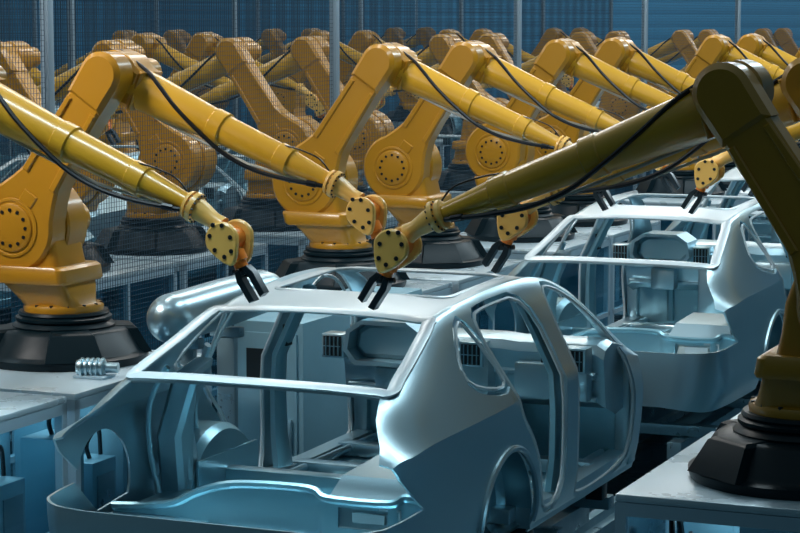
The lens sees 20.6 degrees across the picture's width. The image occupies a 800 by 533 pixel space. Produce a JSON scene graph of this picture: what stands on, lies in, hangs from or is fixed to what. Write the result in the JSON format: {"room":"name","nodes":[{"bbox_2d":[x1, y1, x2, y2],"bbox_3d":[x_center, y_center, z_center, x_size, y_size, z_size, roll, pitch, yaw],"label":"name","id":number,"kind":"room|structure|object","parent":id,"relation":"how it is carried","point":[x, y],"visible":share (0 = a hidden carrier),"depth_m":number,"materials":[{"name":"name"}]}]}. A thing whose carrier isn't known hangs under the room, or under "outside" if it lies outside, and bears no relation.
{"room":"factory floor","nodes":[
{"label":"factory floor","id":0,"kind":"room"},
{"bbox_2d":[0,0,149,141],"bbox_3d":[-20.230,-5.536,39.240,0.300,9.000,63.000,3,7,23],"label":"wall","id":1,"kind":"structure","parent":0,"point":[79,2],"depth_m":64.28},
{"bbox_2d":[0,141,758,532],"bbox_3d":[-2.223,-0.226,33.204,42.000,0.200,65.000,3,7,23],"label":"floor","id":2,"kind":"structure","parent":0,"point":[651,452],"depth_m":17.33,"materials":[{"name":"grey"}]},
{"bbox_2d":[0,101,58,182],"bbox_3d":[-5.856,-2.025,35.588,1.833,1.245,3.800,3,7,23],"label":"car","id":3,"kind":"object","parent":2,"relation":"on","point":[57,108],"visible":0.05,"depth_m":34.48,"materials":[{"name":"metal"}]},
{"bbox_2d":[0,391,67,532],"bbox_3d":[-2.743,1.434,11.465,1.400,1.379,1.570,3,7,23],"label":"pedestal","id":4,"kind":"object","parent":2,"relation":"on","point":[17,410],"visible":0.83,"depth_m":11.70,"materials":[{"name":"blue paint"}]},
{"bbox_2d":[0,445,25,532],"bbox_3d":[-2.169,1.462,11.734,0.270,1.023,0.266,3,7,23],"label":"control box","id":5,"kind":"object","parent":4,"relation":"in","point":[12,489],"visible":1,"depth_m":11.67,"materials":[{"name":"blue"}]},
{"bbox_2d":[0,66,268,302],"bbox_3d":[-1.885,-0.155,11.185,2.657,1.840,1.000,3,7,23],"label":"robot","id":6,"kind":"object","parent":4,"relation":"on","point":[24,122],"visible":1,"depth_m":10.91,"materials":[{"name":"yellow metal"}]},
{"bbox_2d":[0,259,176,441],"bbox_3d":[-2.776,0.702,17.950,1.320,1.379,1.570,3,7,23],"label":"pedestal","id":7,"kind":"object","parent":2,"relation":"on","point":[141,271],"visible":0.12,"depth_m":17.71,"materials":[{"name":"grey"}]},
{"bbox_2d":[0,41,114,272],"bbox_3d":[-3.568,-0.918,17.948,2.715,1.837,1.000,3,7,23],"label":"robot","id":8,"kind":"object","parent":7,"relation":"on","point":[16,83],"visible":0.13,"depth_m":17.46,"materials":[{"name":"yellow metal"}]},
{"bbox_2d":[0,350,211,489],"bbox_3d":[-2.096,1.263,12.973,1.400,1.379,1.570,3,7,23],"label":"workbench","id":9,"kind":"object","parent":2,"relation":"on","point":[82,395],"visible":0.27,"depth_m":12.28,"materials":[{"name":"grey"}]},
{"bbox_2d":[0,431,10,475],"bbox_3d":[-2.527,1.214,13.040,0.290,1.223,0.363,3,7,23],"label":"control box","id":10,"kind":"object","parent":9,"relation":"in","point":[5,437],"visible":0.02,"depth_m":13.10,"materials":[{"name":"blue"}]},
{"bbox_2d":[20,418,83,532],"bbox_3d":[-1.930,1.329,12.281,0.250,1.163,0.282,3,7,23],"label":"control box","id":11,"kind":"object","parent":9,"relation":"in","point":[38,448],"visible":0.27,"depth_m":12.15,"materials":[{"name":"blue"}]},
{"bbox_2d":[73,357,119,379],"bbox_3d":[-1.718,0.573,12.444,0.250,0.115,0.152,3,7,23],"label":"motor","id":12,"kind":"object","parent":9,"relation":"on","point":[85,368],"visible":1,"depth_m":12.42,"materials":[{"name":"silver metal"}]},
{"bbox_2d":[84,430,115,509],"bbox_3d":[-1.770,1.392,12.616,0.210,0.963,0.266,3,7,23],"label":"control box","id":13,"kind":"object","parent":9,"relation":"in","point":[99,469],"visible":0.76,"depth_m":12.53,"materials":[{"name":"blue"}]},
{"bbox_2d":[88,412,127,497],"bbox_3d":[-1.655,1.247,12.922,0.250,1.183,0.266,3,7,23],"label":"control box","id":14,"kind":"object","parent":9,"relation":"in","point":[111,443],"visible":0.02,"depth_m":12.76,"materials":[{"name":"blue"}]},
{"bbox_2d":[0,49,386,371],"bbox_3d":[-1.238,-0.326,12.693,2.657,1.840,1.000,3,7,23],"label":"robot","id":15,"kind":"object","parent":9,"relation":"on","point":[44,221],"visible":0.94,"depth_m":12.73,"materials":[{"name":"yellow metal"}]},
{"bbox_2d":[98,243,267,400],"bbox_3d":[-2.109,0.526,19.503,1.320,1.379,1.570,3,7,23],"label":"pedestal","id":16,"kind":"object","parent":2,"relation":"on","point":[260,246],"visible":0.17,"depth_m":19.12,"materials":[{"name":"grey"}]},
{"bbox_2d":[37,39,216,255],"bbox_3d":[-2.901,-1.093,19.502,2.715,1.837,1.000,3,7,23],"label":"robot","id":17,"kind":"object","parent":16,"relation":"on","point":[137,47],"visible":0.42,"depth_m":18.94,"materials":[{"name":"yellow metal"}]},
{"bbox_2d":[0,225,397,323],"bbox_3d":[-1.689,0.023,28.079,0.280,0.455,40.000,3,7,23],"label":"rail","id":18,"kind":"object","parent":2,"relation":"on","point":[7,316],"visible":0.02,"depth_m":24.61,"materials":[{"name":"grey metal"}]},
{"bbox_2d":[0,291,10,305],"bbox_3d":[-4.796,-0.188,19.313,1.833,1.245,3.800,3,7,23],"label":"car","id":19,"kind":"object","parent":18,"relation":"on","point":[0,291],"visible":0.13,"depth_m":20.04,"materials":[{"name":"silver metal"}]},
{"bbox_2d":[0,145,245,241],"bbox_3d":[-3.200,-0.608,23.033,1.833,1.245,3.800,3,7,23],"label":"car","id":20,"kind":"object","parent":18,"relation":"on","point":[6,166],"visible":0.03,"depth_m":22.68,"materials":[{"name":"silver metal"}]},
{"bbox_2d":[204,186,219,199],"bbox_3d":[-2.050,-0.799,23.928,0.140,0.140,0.142,3,7,23],"label":"air vent","id":21,"kind":"object","parent":20,"relation":"attached to","point":[206,191],"depth_m":23.88,"materials":[{"name":"silver metal"}]},
{"bbox_2d":[212,149,373,191],"bbox_3d":[-1.109,-1.158,27.905,1.833,1.245,3.800,3,7,23],"label":"car","id":22,"kind":"object","parent":18,"relation":"on","point":[224,160],"visible":0.02,"depth_m":27.47,"materials":[{"name":"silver metal"}]},
{"bbox_2d":[398,110,461,169],"bbox_3d":[0.951,-1.700,32.703,1.833,1.245,3.800,3,7,23],"label":"car","id":23,"kind":"object","parent":18,"relation":"on","point":[451,114],"visible":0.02,"depth_m":34.11,"materials":[{"name":"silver metal"}]},
{"bbox_2d":[451,130,461,141],"bbox_3d":[1.079,-1.882,34.061,0.500,0.460,0.300,3,7,23],"label":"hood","id":24,"kind":"object","parent":23,"relation":"attached to","point":[459,131],"depth_m":34.02,"materials":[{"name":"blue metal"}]},
{"bbox_2d":[0,0,417,154],"bbox_3d":[-6.059,-3.776,44.376,0.070,4.350,33.215,3,7,23],"label":"wire fence","id":25,"kind":"object","parent":2,"relation":"on","point":[259,1],"visible":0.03,"depth_m":48.42,"materials":[{"name":"blue metal"}]},
{"bbox_2d":[146,270,278,427],"bbox_3d":[-1.067,1.020,12.718,0.313,1.919,1.204,3,7,28],"label":"tank","id":26,"kind":"object","parent":2,"relation":"on","point":[168,314],"visible":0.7,"depth_m":12.43,"materials":[{"name":"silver metal"}]},
{"bbox_2d":[201,226,370,365],"bbox_3d":[-1.206,0.289,21.606,1.320,1.379,1.570,3,7,23],"label":"pedestal","id":27,"kind":"object","parent":2,"relation":"on","point":[256,234],"visible":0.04,"depth_m":21.14,"materials":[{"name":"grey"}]},
{"bbox_2d":[101,37,318,231],"bbox_3d":[-1.999,-1.330,21.605,2.715,1.837,1.000,3,7,23],"label":"robot","id":28,"kind":"object","parent":27,"relation":"on","point":[248,77],"visible":0.38,"depth_m":21.08,"materials":[{"name":"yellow metal"}]},
{"bbox_2d":[234,312,349,463],"bbox_3d":[-0.680,1.072,13.906,0.480,1.550,0.735,3,7,23],"label":"cabinet","id":29,"kind":"object","parent":2,"relation":"on","point":[314,420],"visible":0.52,"depth_m":13.60,"materials":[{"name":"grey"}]},
{"bbox_2d":[0,0,612,180],"bbox_3d":[-1.607,-2.832,36.007,0.070,4.350,33.215,3,7,23],"label":"wire fence","id":30,"kind":"object","parent":2,"relation":"on","point":[70,3],"visible":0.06,"depth_m":35.27,"materials":[{"name":"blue metal"}]},
{"bbox_2d":[197,280,452,395],"bbox_3d":[-0.546,0.856,16.584,1.400,1.379,1.570,3,7,23],"label":"pedestal","id":31,"kind":"object","parent":2,"relation":"on","point":[433,288],"visible":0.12,"depth_m":16.74,"materials":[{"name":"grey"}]},
{"bbox_2d":[272,42,615,290],"bbox_3d":[0.312,-0.733,16.304,2.657,1.840,1.000,3,7,23],"label":"robot","id":32,"kind":"object","parent":31,"relation":"on","point":[334,242],"visible":0.67,"depth_m":16.31,"materials":[{"name":"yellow metal"}]},
{"bbox_2d":[341,286,421,326],"bbox_3d":[-0.210,0.948,15.002,0.480,1.550,0.735,3,7,23],"label":"cabinet","id":33,"kind":"object","parent":2,"relation":"on","point":[397,290],"visible":0.02,"depth_m":15.05,"materials":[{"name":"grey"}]},
{"bbox_2d":[385,212,397,227],"bbox_3d":[-0.559,0.119,23.114,1.320,1.379,1.570,3,7,23],"label":"pedestal","id":34,"kind":"object","parent":2,"relation":"on","point":[389,213],"visible":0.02,"depth_m":22.50,"materials":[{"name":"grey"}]},
{"bbox_2d":[196,36,394,213],"bbox_3d":[-1.351,-1.500,23.113,2.715,1.837,1.000,3,7,23],"label":"robot","id":35,"kind":"object","parent":34,"relation":"on","point":[276,70],"visible":0.2,"depth_m":22.61,"materials":[{"name":"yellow metal"}]},
{"bbox_2d":[0,0,799,475],"bbox_3d":[2.205,-1.718,26.143,0.070,4.350,33.215,3,7,23],"label":"wire fence","id":36,"kind":"object","parent":2,"relation":"on","point":[571,15],"visible":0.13,"depth_m":18.54,"materials":[{"name":"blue metal"}]},
{"bbox_2d":[435,138,450,166],"bbox_3d":[0.376,-1.502,37.475,1.400,1.379,1.570,3,7,23],"label":"pedestal","id":37,"kind":"object","parent":2,"relation":"on","point":[436,141],"visible":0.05,"depth_m":36.45,"materials":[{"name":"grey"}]},
{"bbox_2d":[398,29,466,138],"bbox_3d":[1.234,-3.091,37.195,2.657,1.840,1.000,3,7,23],"label":"robot","id":38,"kind":"object","parent":37,"relation":"on","point":[403,94],"visible":0.12,"depth_m":37.40,"materials":[{"name":"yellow metal"}]},
{"bbox_2d":[446,146,450,167],"bbox_3d":[1.004,-1.667,38.937,1.400,1.379,1.570,3,7,23],"label":"pedestal","id":39,"kind":"object","parent":2,"relation":"on","point":[447,147],"visible":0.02,"depth_m":39.00,"materials":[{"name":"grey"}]},
{"bbox_2d":[446,28,573,127],"bbox_3d":[1.862,-3.256,38.657,2.657,1.840,1.000,3,7,23],"label":"robot","id":40,"kind":"object","parent":39,"relation":"on","point":[564,80],"visible":0.16,"depth_m":38.46,"materials":[{"name":"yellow metal"}]},
{"bbox_2d":[440,190,471,232],"bbox_3d":[0.912,-0.268,26.541,1.320,1.379,1.570,3,7,23],"label":"pedestal","id":41,"kind":"object","parent":2,"relation":"on","point":[452,192],"visible":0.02,"depth_m":26.17,"materials":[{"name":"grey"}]},
{"bbox_2d":[313,33,508,190],"bbox_3d":[0.120,-1.887,26.540,2.715,1.837,1.000,3,7,23],"label":"robot","id":42,"kind":"object","parent":41,"relation":"on","point":[434,62],"visible":0.19,"depth_m":26.04,"materials":[{"name":"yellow metal"}]},
{"bbox_2d":[406,259,522,329],"bbox_3d":[0.121,0.680,18.137,1.400,1.379,1.570,3,7,23],"label":"pedestal","id":43,"kind":"object","parent":2,"relation":"on","point":[459,282],"visible":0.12,"depth_m":17.45,"materials":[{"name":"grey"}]},
{"bbox_2d":[364,40,680,268],"bbox_3d":[0.979,-0.908,17.858,2.657,1.840,1.000,3,7,23],"label":"robot","id":44,"kind":"object","parent":43,"relation":"on","point":[403,167],"visible":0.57,"depth_m":17.90,"materials":[{"name":"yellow metal"}]},
{"bbox_2d":[460,232,610,333],"bbox_3d":[1.023,0.443,20.239,1.400,1.379,1.570,3,7,23],"label":"pedestal","id":45,"kind":"object","parent":2,"relation":"on","point":[504,315],"visible":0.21,"depth_m":20.29,"materials":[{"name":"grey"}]},
{"bbox_2d":[464,38,741,242],"bbox_3d":[1.881,-1.146,19.960,2.657,1.840,1.000,3,7,23],"label":"robot","id":46,"kind":"object","parent":45,"relation":"on","point":[486,153],"visible":0.44,"depth_m":19.96,"materials":[{"name":"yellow metal"}]},
{"bbox_2d":[476,219,660,328],"bbox_3d":[1.671,0.273,21.748,1.400,1.379,1.570,3,7,23],"label":"pedestal","id":47,"kind":"object","parent":2,"relation":"on","point":[619,233],"visible":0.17,"depth_m":21.73,"materials":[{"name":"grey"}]},
{"bbox_2d":[534,37,694,226],"bbox_3d":[2.529,-1.316,21.468,2.657,1.840,1.000,3,7,23],"label":"robot","id":48,"kind":"object","parent":47,"relation":"on","point":[621,53],"visible":0.27,"depth_m":21.44,"materials":[{"name":"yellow metal"}]},
{"bbox_2d":[572,496,683,532],"bbox_3d":[6.129,0.397,24.766,0.280,0.455,40.000,3,7,23],"label":"rail","id":49,"kind":"object","parent":2,"relation":"on","point":[600,521],"visible":0.02,"depth_m":13.31,"materials":[{"name":"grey metal"}]},
{"bbox_2d":[611,170,652,242],"bbox_3d":[2.953,-0.805,31.294,1.320,1.379,1.570,3,7,23],"label":"pedestal","id":50,"kind":"object","parent":2,"relation":"on","point":[619,189],"visible":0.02,"depth_m":30.87,"materials":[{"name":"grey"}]},
{"bbox_2d":[481,31,639,132],"bbox_3d":[2.160,-2.424,31.293,2.715,1.837,1.000,3,7,23],"label":"robot","id":51,"kind":"object","parent":50,"relation":"on","point":[590,36],"visible":0.09,"depth_m":30.74,"materials":[{"name":"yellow metal"}]},
{"bbox_2d":[624,157,697,242],"bbox_3d":[3.580,-0.970,32.757,1.320,1.379,1.570,3,7,23],"label":"pedestal","id":52,"kind":"object","parent":2,"relation":"on","point":[647,173],"visible":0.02,"depth_m":32.41,"materials":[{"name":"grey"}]},
{"bbox_2d":[507,30,669,105],"bbox_3d":[2.788,-2.589,32.755,2.715,1.837,1.000,3,7,23],"label":"robot","id":53,"kind":"object","parent":52,"relation":"on","point":[612,33],"visible":0.02,"depth_m":32.24,"materials":[{"name":"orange metal"}]},
{"bbox_2d":[638,406,688,442],"bbox_3d":[5.117,0.349,25.195,0.280,0.455,40.000,3,7,23],"label":"rail","id":54,"kind":"object","parent":2,"relation":"on","point":[648,413],"visible":0.02,"depth_m":18.19,"materials":[{"name":"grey metal"}]},
{"bbox_2d":[639,381,760,458],"bbox_3d":[2.033,0.917,16.572,1.560,0.340,3.600,3,7,23],"label":"carrier","id":55,"kind":"object","parent":54,"relation":"on","point":[686,434],"visible":0.06,"depth_m":14.96,"materials":[{"name":"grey metal"}]},
{"bbox_2d":[483,193,793,412],"bbox_3d":[2.010,0.138,16.428,1.833,1.245,3.800,3,7,23],"label":"car","id":56,"kind":"object","parent":55,"relation":"on","point":[699,315],"visible":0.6,"depth_m":15.67,"materials":[{"name":"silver metal"}]},
{"bbox_2d":[612,242,631,258],"bbox_3d":[1.807,-0.118,17.896,0.140,0.140,0.142,3,7,23],"label":"air vent","id":57,"kind":"object","parent":56,"relation":"attached to","point":[619,250],"depth_m":17.84,"materials":[{"name":"silver metal"}]},
{"bbox_2d":[629,230,696,289],"bbox_3d":[2.137,-0.045,17.786,0.500,0.460,0.300,3,7,23],"label":"hood","id":58,"kind":"object","parent":56,"relation":"attached to","point":[655,244],"depth_m":17.76,"materials":[{"name":"metal"}]},
{"bbox_2d":[692,246,712,263],"bbox_3d":[2.424,-0.089,17.635,0.140,0.140,0.142,3,7,23],"label":"air vent","id":59,"kind":"object","parent":56,"relation":"attached to","point":[700,254],"depth_m":17.58,"materials":[{"name":"silver metal"}]},
{"bbox_3d":[3.630,0.497,20.292,1.560,0.340,3.600,3,7,23],"label":"carrier","id":60,"kind":"object","parent":54,"relation":"on","visible":0},
{"bbox_2d":[665,167,779,242],"bbox_3d":[3.607,-0.282,20.148,1.833,1.245,3.800,3,7,23],"label":"car","id":61,"kind":"object","parent":60,"relation":"on","point":[761,224],"visible":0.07,"depth_m":20.85,"materials":[{"name":"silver metal"}]},
{"bbox_2d":[756,209,779,242],"bbox_3d":[3.734,-0.465,21.506,0.500,0.460,0.300,3,7,23],"label":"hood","id":62,"kind":"object","parent":61,"relation":"attached to","point":[764,229],"depth_m":21.64,"materials":[{"name":"metal"}]},
{"bbox_2d":[614,190,750,314],"bbox_3d":[3.142,-0.114,25.175,1.400,1.379,1.570,3,7,23],"label":"pedestal","id":63,"kind":"object","parent":2,"relation":"on","point":[677,202],"visible":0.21,"depth_m":24.81,"materials":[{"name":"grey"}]},
{"bbox_2d":[636,34,783,197],"bbox_3d":[4.000,-1.703,24.895,2.657,1.840,1.000,3,7,23],"label":"robot","id":64,"kind":"object","parent":63,"relation":"on","point":[716,48],"visible":0.34,"depth_m":24.86,"materials":[{"name":"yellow metal"}]},
{"bbox_2d":[614,431,799,532],"bbox_3d":[1.834,1.605,9.946,1.320,1.379,1.570,3,7,23],"label":"workbench","id":65,"kind":"object","parent":2,"relation":"on","point":[667,492],"visible":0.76,"depth_m":9.34,"materials":[{"name":"blue paint"}]},
{"bbox_2d":[358,59,799,500],"bbox_3d":[1.042,-0.014,9.945,2.715,1.837,1.000,3,7,23],"label":"robot","id":66,"kind":"object","parent":65,"relation":"on","point":[756,454],"visible":1,"depth_m":9.52,"materials":[{"name":"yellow metal"}]},
{"bbox_2d":[669,520,684,532],"bbox_3d":[1.192,1.626,9.652,0.250,1.163,0.283,3,7,23],"label":"cable","id":67,"kind":"object","parent":65,"relation":"in","point":[672,524],"visible":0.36,"depth_m":9.58,"materials":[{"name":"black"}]},
{"bbox_2d":[684,522,739,532],"bbox_3d":[1.467,1.544,10.292,0.250,1.183,0.267,3,7,23],"label":"control box","id":68,"kind":"object","parent":65,"relation":"in","point":[688,526],"visible":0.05,"depth_m":10.13,"materials":[{"name":"blue"}]},
{"bbox_2d":[707,187,750,239],"bbox_3d":[3.769,-0.279,26.638,1.400,1.379,1.570,3,7,23],"label":"pedestal","id":69,"kind":"object","parent":2,"relation":"on","point":[709,236],"visible":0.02,"depth_m":26.65,"materials":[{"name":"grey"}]},
{"bbox_2d":[699,33,796,187],"bbox_3d":[4.628,-1.868,26.358,2.657,1.840,1.000,3,7,23],"label":"robot","id":70,"kind":"object","parent":69,"relation":"on","point":[757,45],"visible":0.2,"depth_m":26.28,"materials":[{"name":"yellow metal"}]},
{"bbox_3d":[0.265,-2.214,43.776,1.320,1.379,1.570,3,7,23],"label":"pedestal","id":71,"kind":"object","parent":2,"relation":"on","visible":0},
{"bbox_2d":[382,27,408,121],"bbox_3d":[-0.527,-3.833,43.775,2.715,1.837,1.000,3,7,23],"label":"robot","id":72,"kind":"object","parent":71,"relation":"on","point":[394,28],"visible":0.06,"depth_m":43.26,"materials":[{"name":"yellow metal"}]},
{"bbox_3d":[2.481,1.435,11.454,1.320,1.379,1.570,3,7,23],"label":"pedestal","id":73,"kind":"object","parent":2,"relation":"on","visible":0},
{"bbox_2d":[482,58,799,272],"bbox_3d":[1.689,-0.184,11.453,2.715,1.837,1.000,3,7,23],"label":"robot","id":74,"kind":"object","parent":73,"relation":"on","point":[786,99],"visible":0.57,"depth_m":11.58,"materials":[{"name":"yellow metal"}]},
{"bbox_3d":[0.893,-2.379,45.239,1.320,1.379,1.570,3,7,23],"label":"pedestal","id":75,"kind":"object","parent":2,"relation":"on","visible":0},
{"bbox_2d":[406,27,435,47],"bbox_3d":[0.101,-3.998,45.238,2.715,1.837,1.000,3,7,23],"label":"robot","id":76,"kind":"object","parent":75,"relation":"on","point":[420,32],"visible":0.07,"depth_m":44.76,"materials":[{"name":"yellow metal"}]},
{"bbox_3d":[-1.625,-0.976,32.813,1.400,1.379,1.570,3,7,23],"label":"pedestal","id":77,"kind":"object","parent":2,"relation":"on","visible":0},
{"bbox_2d":[270,30,419,117],"bbox_3d":[-0.766,-2.565,32.533,2.657,1.840,1.000,3,7,23],"label":"robot","id":78,"kind":"object","parent":77,"relation":"on","point":[294,103],"visible":0.1,"depth_m":32.63,"materials":[{"name":"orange metal"}]},
{"bbox_3d":[-3.226,-1.295,35.642,1.320,1.379,1.570,3,7,23],"label":"pedestal","id":79,"kind":"object","parent":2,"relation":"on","visible":0},
{"bbox_2d":[163,29,228,108],"bbox_3d":[-4.019,-2.915,35.641,2.715,1.837,1.000,3,7,23],"label":"robot","id":80,"kind":"object","parent":79,"relation":"on","point":[165,33],"visible":0.03,"depth_m":35.12,"materials":[{"name":"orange metal"}]},
{"bbox_3d":[-5.136,-0.053,24.633,1.400,1.379,1.570,3,7,23],"label":"pedestal","id":81,"kind":"object","parent":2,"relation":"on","visible":0},
{"bbox_2d":[28,68,120,144],"bbox_3d":[-4.278,-1.642,24.353,2.657,1.840,1.000,3,7,23],"label":"robot","id":82,"kind":"object","parent":81,"relation":"on","point":[35,69],"visible":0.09,"depth_m":23.98,"materials":[{"name":"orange metal"}]},
{"bbox_3d":[4.954,-1.331,35.956,1.320,1.379,1.570,3,7,23],"label":"pedestal","id":83,"kind":"object","parent":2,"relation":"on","visible":0},
{"bbox_2d":[622,30,696,71],"bbox_3d":[4.161,-2.950,35.955,2.715,1.837,1.000,3,7,23],"label":"robot","id":84,"kind":"object","parent":83,"relation":"on","point":[690,35],"visible":0.06,"depth_m":35.48,"materials":[{"name":"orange metal"}]},
{"bbox_3d":[-3.854,-1.130,34.179,1.320,1.379,1.570,3,7,23],"label":"pedestal","id":85,"kind":"object","parent":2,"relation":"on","visible":0},
{"bbox_2d":[54,30,137,148],"bbox_3d":[-4.647,-2.749,34.178,2.715,1.837,1.000,3,7,23],"label":"robot","id":86,"kind":"object","parent":85,"relation":"on","point":[128,31],"visible":0.02,"depth_m":33.93,"materials":[{"name":"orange metal"}]},
{"bbox_3d":[4.031,1.027,15.065,1.320,1.379,1.570,3,7,23],"label":"pedestal","id":87,"kind":"object","parent":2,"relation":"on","visible":0},
{"bbox_2d":[681,122,799,213],"bbox_3d":[3.239,-0.592,15.063,2.715,1.837,1.000,3,7,23],"label":"robot","id":88,"kind":"object","parent":87,"relation":"on","point":[707,172],"visible":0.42,"depth_m":15.47,"materials":[{"name":"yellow metal"}]},
{"bbox_3d":[-3.665,-0.440,28.060,1.400,1.379,1.570,3,7,23],"label":"pedestal","id":89,"kind":"object","parent":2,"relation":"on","visible":0},
{"bbox_2d":[98,32,238,152],"bbox_3d":[-2.807,-2.029,27.780,2.657,1.840,1.000,3,7,23],"label":"robot","id":90,"kind":"object","parent":89,"relation":"on","point":[150,40],"visible":0.18,"depth_m":27.73,"materials":[{"name":"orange metal"}]},
{"bbox_3d":[-3.037,-0.605,29.523,1.400,1.379,1.570,3,7,23],"label":"pedestal","id":91,"kind":"object","parent":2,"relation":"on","visible":0},
{"bbox_2d":[168,32,325,118],"bbox_3d":[-2.179,-2.194,29.243,2.657,1.840,1.000,3,7,23],"label":"robot","id":92,"kind":"object","parent":91,"relation":"on","point":[209,35],"visible":0.21,"depth_m":29.08,"materials":[{"name":"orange metal"}]},
{"bbox_3d":[-0.997,-1.141,34.276,1.400,1.379,1.570,3,7,23],"label":"pedestal","id":93,"kind":"object","parent":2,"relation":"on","visible":0},
{"bbox_2d":[311,30,384,117],"bbox_3d":[-0.139,-2.730,33.996,2.657,1.840,1.000,3,7,23],"label":"robot","id":94,"kind":"object","parent":93,"relation":"on","point":[366,31],"visible":0.1,"depth_m":33.94,"materials":[{"name":"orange metal"}]},
{"bbox_3d":[2.495,-2.059,42.410,1.400,1.379,1.570,3,7,23],"label":"pedestal","id":95,"kind":"object","parent":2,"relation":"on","visible":0},
{"bbox_2d":[531,28,566,56],"bbox_3d":[3.353,-3.648,42.131,2.657,1.840,1.000,3,7,23],"label":"robot","id":96,"kind":"object","parent":95,"relation":"on","point":[552,33],"visible":0.08,"depth_m":42.05,"materials":[{"name":"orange metal"}]},
{"bbox_3d":[3.123,-2.224,43.873,1.400,1.379,1.570,3,7,23],"label":"pedestal","id":97,"kind":"object","parent":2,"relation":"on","visible":0},
{"bbox_2d":[556,27,601,93],"bbox_3d":[3.981,-3.813,43.593,2.657,1.840,1.000,3,7,23],"label":"robot","id":98,"kind":"object","parent":97,"relation":"on","point":[581,29],"visible":0.04,"depth_m":43.73,"materials":[{"name":"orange metal"}]},
{"bbox_3d":[1.540,-0.433,28.004,1.320,1.379,1.570,3,7,23],"label":"pedestal","id":99,"kind":"object","parent":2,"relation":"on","visible":0},
{"bbox_2d":[375,33,550,121],"bbox_3d":[0.748,-2.053,28.003,2.715,1.837,1.000,3,7,23],"label":"robot","id":100,"kind":"object","parent":99,"relation":"on","point":[393,90],"visible":0.11,"depth_m":27.53,"materials":[{"name":"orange metal"}]},
{"bbox_3d":[5.581,-1.496,37.418,1.320,1.379,1.570,3,7,23],"label":"pedestal","id":101,"kind":"object","parent":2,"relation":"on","visible":0},
{"bbox_2d":[658,29,718,64],"bbox_3d":[4.789,-3.115,37.417,2.715,1.837,1.000,3,7,23],"label":"robot","id":102,"kind":"object","parent":101,"relation":"on","point":[703,31],"visible":0.03,"depth_m":37.20,"materials":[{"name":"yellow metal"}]},
{"bbox_3d":[7.072,-1.888,40.892,1.320,1.379,1.570,3,7,23],"label":"pedestal","id":103,"kind":"object","parent":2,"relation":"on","visible":0},
{"bbox_2d":[679,28,777,71],"bbox_3d":[6.280,-3.507,40.890,2.715,1.837,1.000,3,7,23],"label":"robot","id":104,"kind":"object","parent":103,"relation":"on","point":[759,32],"visible":0.04,"depth_m":40.38,"materials":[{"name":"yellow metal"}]},
{"bbox_3d":[7.700,-2.053,42.354,1.320,1.379,1.570,3,7,23],"label":"pedestal","id":105,"kind":"object","parent":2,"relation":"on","visible":0},
{"bbox_2d":[773,28,798,55],"bbox_3d":[6.907,-3.672,42.353,2.715,1.837,1.000,3,7,23],"label":"robot","id":106,"kind":"object","parent":105,"relation":"on","point":[787,47],"visible":0.06,"depth_m":41.84,"materials":[{"name":"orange metal"}]},
{"bbox_3d":[-1.853,-1.656,38.841,1.320,1.379,1.570,3,7,23],"label":"pedestal","id":107,"kind":"object","parent":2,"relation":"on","visible":0},
{"bbox_2d":[256,29,311,109],"bbox_3d":[-2.646,-3.276,38.840,2.715,1.837,1.000,3,7,23],"label":"robot","id":108,"kind":"object","parent":107,"relation":"on","point":[266,30],"visible":0.06,"depth_m":38.33,"materials":[{"name":"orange metal"}]},
{"bbox_3d":[-1.225,-1.822,40.303,1.320,1.379,1.570,3,7,23],"label":"pedestal","id":109,"kind":"object","parent":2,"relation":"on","visible":0},
{"bbox_2d":[256,28,350,117],"bbox_3d":[-2.018,-3.441,40.302,2.715,1.837,1.000,3,7,23],"label":"robot","id":110,"kind":"object","parent":109,"relation":"on","point":[288,44],"visible":0.04,"depth_m":40.17,"materials":[{"name":"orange metal"}]},
{"bbox_2d":[151,0,799,128],"bbox_3d":[9.802,-7.959,60.703,42.000,9.000,0.300,3,7,23],"label":"wall","id":111,"kind":"structure","parent":0,"point":[795,30],"depth_m":63.19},
{"bbox_2d":[511,482,613,532],"bbox_3d":[-0.144,1.490,11.499,1.560,0.340,3.600,3,7,23],"label":"carrier","id":112,"kind":"object","parent":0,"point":[571,518],"visible":0.24,"depth_m":12.62,"materials":[{"name":"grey metal"}]},
{"bbox_2d":[47,266,642,532],"bbox_3d":[-0.167,0.710,11.355,1.833,1.245,3.800,3,7,23],"label":"car","id":113,"kind":"object","parent":112,"relation":"on","point":[473,429],"visible":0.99,"depth_m":10.97,"materials":[{"name":"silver metal"}]},
{"bbox_2d":[322,330,347,357],"bbox_3d":[-0.370,0.455,12.824,0.140,0.140,0.142,3,7,23],"label":"air vent","id":114,"kind":"object","parent":113,"relation":"attached to","point":[332,341],"depth_m":12.77,"materials":[{"name":"silver metal"}]},
{"bbox_2d":[343,318,420,388],"bbox_3d":[-0.040,0.527,12.713,0.500,0.460,0.300,3,7,23],"label":"panel","id":115,"kind":"object","parent":113,"relation":"attached to","point":[376,348],"depth_m":12.68,"materials":[{"name":"metal"}]},
{"bbox_2d":[459,339,489,366],"bbox_3d":[0.421,0.492,12.489,0.140,0.140,0.142,3,7,23],"label":"air vent","id":116,"kind":"object","parent":113,"relation":"attached to","point":[471,355],"depth_m":12.43,"materials":[{"name":"silver metal"}]},
{"bbox_2d":[568,345,591,373],"bbox_3d":[0.982,0.519,12.251,0.140,0.140,0.142,3,7,23],"label":"air vent","id":117,"kind":"object","parent":113,"relation":"attached to","point":[582,354],"depth_m":12.19,"materials":[{"name":"silver metal"}]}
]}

